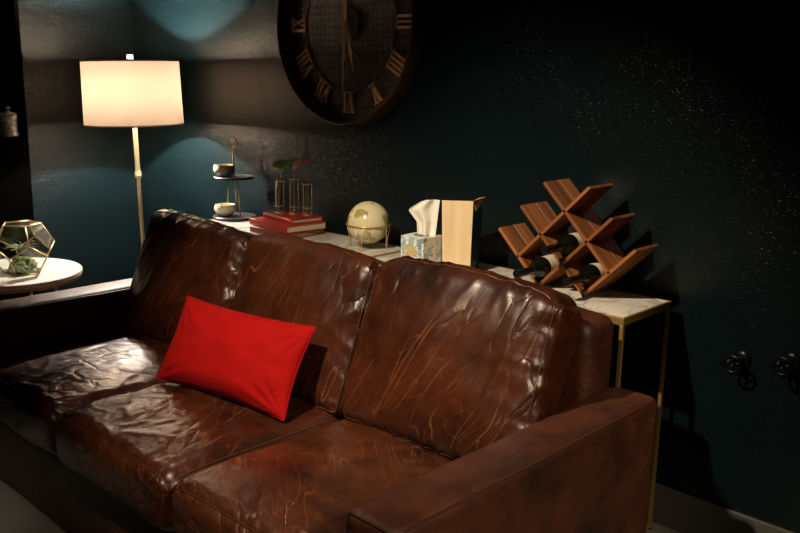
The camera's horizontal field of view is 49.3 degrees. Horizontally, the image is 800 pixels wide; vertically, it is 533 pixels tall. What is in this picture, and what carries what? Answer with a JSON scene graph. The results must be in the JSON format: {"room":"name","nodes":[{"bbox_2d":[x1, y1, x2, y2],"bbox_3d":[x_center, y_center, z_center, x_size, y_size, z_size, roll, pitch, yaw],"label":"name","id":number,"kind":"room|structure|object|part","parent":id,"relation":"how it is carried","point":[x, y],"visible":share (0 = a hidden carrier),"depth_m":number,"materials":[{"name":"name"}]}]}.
{"room":"living room","nodes":[
{"label":"living room","id":0,"kind":"room"},
{"bbox_2d":[18,0,140,293],"bbox_3d":[-3.445,-0.610,3.207,0.100,2.750,5.400,13,17,42],"label":"wall","id":1,"kind":"structure","parent":0,"point":[83,180],"depth_m":4.87,"materials":[{"name":"teal paint"}]},
{"bbox_2d":[0,479,681,532],"bbox_3d":[-1.142,1.300,1.352,6.537,0.100,5.600,13,17,42],"label":"floor","id":2,"kind":"structure","parent":0,"point":[18,514],"depth_m":3.03,"materials":[{"name":"concrete"}]},
{"bbox_2d":[0,0,39,300],"bbox_3d":[-2.242,-0.597,4.161,0.329,2.352,0.832,13,17,42],"label":"wall","id":3,"kind":"structure","parent":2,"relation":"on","point":[16,199],"depth_m":4.34,"materials":[{"name":"black paint"}]},
{"bbox_2d":[0,106,19,136],"bbox_3d":[-1.945,-0.721,4.330,0.094,0.150,0.094,13,17,42],"label":"glass jar","id":4,"kind":"object","parent":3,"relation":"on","point":[8,120],"visible":1,"depth_m":4.30,"materials":[{"name":"glass"}]},
{"bbox_3d":[-1.944,-0.774,4.318,0.086,0.042,0.086,13,17,42],"label":"lid","id":5,"kind":"part","parent":4,"relation":"part of","materials":[{"name":"brown metal"}]},
{"bbox_3d":[-2.017,-0.064,4.329,0.017,1.126,0.388,13,17,42],"label":"door","id":6,"kind":"part","parent":3,"relation":"part of","materials":[{"name":"black"}]},
{"bbox_2d":[0,258,82,295],"bbox_3d":[-1.775,0.324,4.049,0.600,0.621,0.600,13,17,42],"label":"side table","id":7,"kind":"object","parent":2,"relation":"on","point":[55,272],"visible":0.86,"depth_m":3.89,"materials":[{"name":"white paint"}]},
{"bbox_2d":[0,220,54,275],"bbox_3d":[-1.705,-0.084,3.935,0.275,0.228,0.277,13,17,42],"label":"glass terrarium","id":8,"kind":"object","parent":7,"relation":"on","point":[39,231],"visible":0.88,"depth_m":3.96,"materials":[{"name":"gold metal"}]},
{"bbox_2d":[7,268,13,273],"bbox_3d":[-1.744,0.020,3.911,0.041,0.024,0.034,13,17,42],"label":"pebble","id":9,"kind":"object","parent":8,"relation":"in","point":[10,271],"visible":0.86,"depth_m":3.90,"materials":[{"name":"stone"}]},
{"bbox_3d":[-1.706,0.022,3.965,0.159,0.001,0.157,13,17,42],"label":"glass pane","id":10,"kind":"part","parent":8,"relation":"part of","materials":[{"name":"clear glass"}]},
{"bbox_2d":[9,255,37,273],"bbox_3d":[-1.704,-0.013,3.940,0.128,0.076,0.123,13,17,42],"label":"moss mound","id":11,"kind":"object","parent":8,"relation":"in","point":[24,264],"visible":0.91,"depth_m":3.90,"materials":[{"name":"green plant"}]},
{"bbox_2d":[4,241,38,252],"bbox_3d":[-1.723,-0.085,3.957,0.155,0.052,0.164,13,17,42],"label":"air plant","id":12,"kind":"object","parent":11,"relation":"on","point":[19,248],"visible":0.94,"depth_m":3.95,"materials":[{"name":"green plant"}]},
{"bbox_3d":[-1.646,-0.142,4.005,0.159,0.136,0.074,13,17,42],"label":"glass pane","id":13,"kind":"part","parent":8,"relation":"part of","materials":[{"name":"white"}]},
{"bbox_2d":[80,54,183,247],"bbox_3d":[-1.340,-0.274,4.509,0.488,1.601,0.488,11,17,43],"label":"floor lamp","id":14,"kind":"object","parent":2,"relation":"on","point":[132,93],"visible":0.79,"depth_m":4.18,"materials":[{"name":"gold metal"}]},
{"bbox_3d":[-1.345,-1.025,4.343,0.474,0.009,0.474,11,17,43],"label":"trim","id":15,"kind":"part","parent":14,"relation":"part of","materials":[{"name":"white fabric"}]},
{"bbox_3d":[-1.344,-0.872,4.377,0.486,0.322,0.486,11,17,43],"label":"lamp shade","id":16,"kind":"part","parent":14,"relation":"part of","materials":[{"name":"white fabric"}]},
{"bbox_3d":[-1.343,-0.719,4.411,0.488,0.009,0.488,11,17,43],"label":"trim","id":17,"kind":"part","parent":14,"relation":"part of","materials":[{"name":"white fabric"}]},
{"bbox_2d":[211,219,400,256],"bbox_3d":[-0.479,0.255,4.000,1.156,0.818,0.310,13,17,42],"label":"console table","id":18,"kind":"object","parent":2,"relation":"on","point":[373,249],"visible":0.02,"depth_m":3.76,"materials":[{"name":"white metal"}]},
{"bbox_2d":[213,136,255,220],"bbox_3d":[-0.815,-0.436,4.270,0.212,0.399,0.212,13,17,42],"label":"tiered stand","id":19,"kind":"object","parent":18,"relation":"on","point":[237,216],"visible":0.93,"depth_m":4.25,"materials":[{"name":"gold metal"}]},
{"bbox_2d":[213,163,234,175],"bbox_3d":[-0.861,-0.472,4.271,0.106,0.054,0.106,13,17,42],"label":"ceramic bowl","id":20,"kind":"object","parent":19,"relation":"on","point":[224,169],"visible":1,"depth_m":4.23,"materials":[{"name":"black ceramic"}]},
{"bbox_2d":[214,203,235,215],"bbox_3d":[-0.863,-0.280,4.300,0.106,0.054,0.106,13,17,42],"label":"ceramic bowl","id":21,"kind":"object","parent":19,"relation":"on","point":[221,209],"visible":0.97,"depth_m":4.26,"materials":[{"name":"white ceramic"}]},
{"bbox_3d":[-0.812,-0.601,4.233,0.053,0.062,0.007,5,13,18],"label":"ring handle","id":22,"kind":"part","parent":19,"relation":"part of","materials":[{"name":"gold metal"}]},
{"bbox_3d":[-0.813,-0.508,4.254,0.008,0.140,0.008,13,17,42],"label":"handle post","id":23,"kind":"part","parent":19,"relation":"part of","materials":[{"name":"gold metal"}]},
{"bbox_3d":[-0.814,-0.349,4.322,0.005,0.184,0.021,2,13,3],"label":"rod","id":24,"kind":"part","parent":19,"relation":"part of","materials":[{"name":"gold metal"}]},
{"bbox_3d":[-0.789,-0.338,4.273,0.021,0.184,0.005,9,15,33],"label":"rod","id":25,"kind":"part","parent":19,"relation":"part of","materials":[{"name":"gold metal"}]},
{"bbox_2d":[250,226,324,237],"bbox_3d":[-0.510,-0.166,3.945,0.270,0.026,0.210,11,16,39],"label":"hardcover book","id":26,"kind":"object","parent":18,"relation":"on","point":[256,229],"visible":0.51,"depth_m":3.88,"materials":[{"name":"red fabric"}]},
{"bbox_2d":[249,216,325,233],"bbox_3d":[-0.509,-0.196,3.947,0.220,0.031,0.290,-10,17,-41],"label":"hardcover book","id":27,"kind":"object","parent":26,"relation":"on","point":[263,222],"visible":0.78,"depth_m":3.86,"materials":[{"name":"red paper"}]},
{"bbox_2d":[263,210,322,223],"bbox_3d":[-0.489,-0.227,3.968,0.170,0.020,0.235,-9,16,-39],"label":"hardcover book","id":28,"kind":"object","parent":27,"relation":"on","point":[286,217],"visible":0.91,"depth_m":3.91,"materials":[{"name":"red paper"}]},
{"bbox_2d":[274,176,311,215],"bbox_3d":[-0.484,-0.323,3.951,0.183,0.174,0.049,5,13,17],"label":"stand","id":29,"kind":"object","parent":28,"relation":"on","point":[296,179],"visible":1,"depth_m":3.95,"materials":[{"name":"gold metal"}]},
{"bbox_2d":[271,159,293,209],"bbox_3d":[-0.533,-0.372,3.961,0.099,0.232,0.038,3,13,11],"label":"leaf","id":30,"kind":"object","parent":29,"relation":"on","point":[282,164],"visible":1,"depth_m":3.94,"materials":[{"name":"green plant"}]},
{"bbox_2d":[293,157,313,203],"bbox_3d":[-0.443,-0.364,3.909,0.109,0.242,0.060,13,17,42],"label":"leaf","id":31,"kind":"object","parent":29,"relation":"on","point":[297,163],"visible":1,"depth_m":3.90,"materials":[{"name":"plant"}]},
{"bbox_3d":[-0.481,-0.349,3.944,0.003,0.196,0.009,1,13,-1],"label":"stem","id":32,"kind":"part","parent":31,"relation":"part of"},
{"bbox_2d":[346,201,390,250],"bbox_3d":[-0.131,-0.173,3.610,0.189,0.195,0.189,13,17,42],"label":"desk globe","id":33,"kind":"object","parent":18,"relation":"on","point":[368,222],"visible":1,"depth_m":3.55,"materials":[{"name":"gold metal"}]},
{"bbox_3d":[-0.163,-0.110,3.544,0.044,0.099,0.012,6,13,21],"label":"stand leg","id":34,"kind":"part","parent":33,"relation":"part of","materials":[{"name":"gold metal"}]},
{"bbox_3d":[-0.053,-0.119,3.590,0.012,0.099,0.044,6,13,21],"label":"stand leg","id":35,"kind":"part","parent":33,"relation":"part of","materials":[{"name":"gold metal"}]},
{"bbox_2d":[0,209,656,532],"bbox_3d":[-0.480,0.407,2.913,2.326,0.977,1.125,13,17,42],"label":"sofa","id":36,"kind":"object","parent":2,"relation":"on","point":[427,396],"visible":0.88,"depth_m":2.52,"materials":[{"name":"brown leather"}]},
{"bbox_3d":[-1.258,0.395,3.686,0.158,0.638,1.097,13,17,42],"label":"armrest","id":37,"kind":"part","parent":36,"relation":"part of","materials":[{"name":"brown leather"}]},
{"bbox_2d":[0,332,169,455],"bbox_3d":[-1.097,0.434,3.255,0.661,0.221,0.746,13,17,42],"label":"seat cushion","id":38,"kind":"object","parent":36,"relation":"on","point":[43,377],"depth_m":3.08,"materials":[{"name":"brown leather"}]},
{"bbox_3d":[-0.504,0.750,2.969,2.023,0.280,0.965,13,17,42],"label":"frame","id":39,"kind":"part","parent":36,"relation":"part of","materials":[{"name":"brown leather"}]},
{"bbox_2d":[121,209,254,343],"bbox_3d":[-0.826,0.070,3.478,0.685,0.554,0.235,12,-3,41],"label":"cushion","id":40,"kind":"object","parent":36,"relation":"on","point":[182,255],"depth_m":3.40,"materials":[{"name":"brown leather"}]},
{"bbox_2d":[55,382,344,531],"bbox_3d":[-0.624,0.539,2.816,0.675,0.222,0.746,13,17,42],"label":"seat cushion","id":41,"kind":"object","parent":36,"relation":"on","point":[135,445],"depth_m":2.62,"materials":[{"name":"brown leather"}]},
{"bbox_2d":[156,296,316,421],"bbox_3d":[-0.551,0.288,2.866,0.603,0.270,0.191,10,15,35],"label":"throw pillow","id":42,"kind":"object","parent":36,"relation":"on","point":[252,361],"visible":1,"depth_m":2.78,"materials":[{"name":"red fabric"}]},
{"bbox_2d":[230,233,383,416],"bbox_3d":[-0.339,0.180,3.027,0.680,0.552,0.227,13,-3,42],"label":"cushion","id":43,"kind":"object","parent":36,"relation":"on","point":[290,278],"depth_m":2.85,"materials":[{"name":"brown leather"}]},
{"bbox_2d":[172,418,451,532],"bbox_3d":[-0.134,0.649,2.360,0.700,0.218,0.744,13,17,42],"label":"seat cushion","id":44,"kind":"object","parent":36,"relation":"on","point":[308,478],"depth_m":2.31,"materials":[{"name":"brown leather"}]},
{"bbox_3d":[-0.151,0.374,3.262,2.029,0.807,0.166,13,17,42],"label":"frame","id":45,"kind":"part","parent":36,"relation":"part of","materials":[{"name":"brown leather"}]},
{"bbox_2d":[342,255,582,460],"bbox_3d":[0.154,0.278,2.566,0.726,0.566,0.234,13,-3,43],"label":"cushion","id":46,"kind":"object","parent":36,"relation":"on","point":[442,361],"depth_m":2.46,"materials":[{"name":"brown leather"}]},
{"bbox_3d":[0.309,0.745,2.229,0.158,0.640,1.097,13,17,42],"label":"armrest","id":47,"kind":"part","parent":36,"relation":"part of","materials":[{"name":"brown leather"}]},
{"bbox_2d":[374,251,671,529],"bbox_3d":[0.359,0.442,3.221,1.156,0.818,0.310,13,17,42],"label":"console table","id":48,"kind":"object","parent":2,"relation":"on","point":[623,308],"visible":0.41,"depth_m":2.87,"materials":[{"name":"white stone"}]},
{"bbox_2d":[401,200,441,261],"bbox_3d":[0.083,-0.132,3.323,0.112,0.248,0.112,11,16,39],"label":"tissue box","id":49,"kind":"object","parent":48,"relation":"on","point":[423,243],"visible":0.98,"depth_m":3.31,"materials":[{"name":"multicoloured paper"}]},
{"bbox_2d":[442,197,484,267],"bbox_3d":[0.235,-0.119,3.221,0.131,0.273,0.144,5,13,18],"label":"gift bag","id":50,"kind":"object","parent":48,"relation":"on","point":[461,220],"visible":0.97,"depth_m":3.16,"materials":[{"name":"paper"}]},
{"bbox_3d":[0.227,-0.120,3.224,0.116,0.272,0.144,5,13,18],"label":"cream panel","id":51,"kind":"part","parent":50,"relation":"part of","materials":[{"name":"paper"}]},
{"bbox_2d":[474,220,479,265],"bbox_3d":[0.284,-0.085,3.219,0.004,0.168,0.070,5,13,18],"label":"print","id":52,"kind":"object","parent":50,"relation":"attached to","point":[476,222],"depth_m":3.22},
{"bbox_3d":[0.366,0.054,3.135,1.155,0.024,0.309,13,17,42],"label":"frame","id":53,"kind":"part","parent":48,"relation":"part of","materials":[{"name":"white stone"}]},
{"bbox_2d":[498,178,658,296],"bbox_3d":[0.593,-0.102,2.954,0.540,0.367,0.150,13,17,42],"label":"wine rack","id":54,"kind":"object","parent":48,"relation":"on","point":[576,209],"visible":0.88,"depth_m":2.92,"materials":[{"name":"brown wood"}]},
{"bbox_2d":[513,254,558,278],"bbox_3d":[0.487,0.004,2.999,0.075,0.074,0.296,13,17,42],"label":"wine bottle","id":55,"kind":"object","parent":54,"relation":"in","point":[540,267],"visible":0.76,"depth_m":2.96,"materials":[{"name":"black glass"}]},
{"bbox_2d":[540,232,583,255],"bbox_3d":[0.569,-0.072,2.935,0.075,0.074,0.296,13,17,42],"label":"wine bottle","id":56,"kind":"object","parent":54,"relation":"in","point":[566,244],"visible":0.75,"depth_m":2.89,"materials":[{"name":"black glass"}]},
{"bbox_2d":[562,262,605,286],"bbox_3d":[0.632,0.029,2.895,0.075,0.074,0.296,13,17,42],"label":"wine bottle","id":57,"kind":"object","parent":54,"relation":"in","point":[589,274],"visible":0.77,"depth_m":2.85,"materials":[{"name":"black glass"}]},
{"bbox_3d":[0.669,0.565,2.736,0.012,0.790,0.012,13,17,42],"label":"leg","id":58,"kind":"part","parent":48,"relation":"part of","materials":[{"name":"gold metal"}]},
{"bbox_3d":[0.873,0.522,2.944,0.012,0.790,0.012,13,17,42],"label":"leg","id":59,"kind":"part","parent":48,"relation":"part of","materials":[{"name":"gold metal"}]},
{"bbox_2d":[131,0,799,532],"bbox_3d":[0.781,-0.490,2.992,6.537,2.750,0.100,13,17,42],"label":"wall","id":60,"kind":"structure","parent":0,"point":[690,109],"depth_m":3.00,"materials":[{"name":"teal paint"}]},
{"bbox_2d":[276,0,427,124],"bbox_3d":[-0.230,-1.042,3.735,0.862,0.862,0.084,13,17,42],"label":"wall clock","id":61,"kind":"object","parent":60,"relation":"attached to","point":[347,62],"visible":1,"depth_m":3.77,"materials":[{"name":"metal"}]},
{"bbox_3d":[-0.220,-1.044,3.746,0.136,0.136,0.014,13,17,42],"label":"hub plate","id":62,"kind":"part","parent":61,"relation":"part of","materials":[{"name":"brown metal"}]},
{"bbox_2d":[647,481,794,532],"bbox_3d":[0.725,0.792,3.229,6.323,0.143,0.014,13,17,42],"label":"baseboard","id":63,"kind":"structure","parent":60,"relation":"attached to","point":[679,511],"depth_m":2.95,"materials":[{"name":"paint"}]},
{"bbox_2d":[720,350,751,373],"bbox_3d":[1.056,0.299,2.759,0.083,0.061,0.078,13,17,42],"label":"valve","id":64,"kind":"object","parent":60,"relation":"attached to","point":[741,359],"visible":1,"depth_m":2.75,"materials":[{"name":"black metal"}]},
{"bbox_2d":[770,351,799,375],"bbox_3d":[1.168,0.294,2.650,0.077,0.061,0.078,13,17,42],"label":"valve","id":65,"kind":"object","parent":60,"relation":"attached to","point":[790,361],"visible":1,"depth_m":2.64,"materials":[{"name":"black metal"}]},
{"bbox_3d":[0.940,0.429,2.948,0.064,0.110,0.008,13,17,42],"label":"wall outlet","id":66,"kind":"object","parent":60,"relation":"attached to","visible":0},
{"bbox_2d":[672,394,681,403],"bbox_3d":[0.938,0.449,2.951,0.032,0.028,0.003,13,17,42],"label":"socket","id":67,"kind":"object","parent":66,"relation":"attached to","point":[676,398],"depth_m":2.95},
{"bbox_2d":[673,383,682,392],"bbox_3d":[0.939,0.410,2.942,0.032,0.028,0.003,13,17,42],"label":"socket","id":68,"kind":"object","parent":66,"relation":"attached to","point":[677,387],"depth_m":2.94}
]}

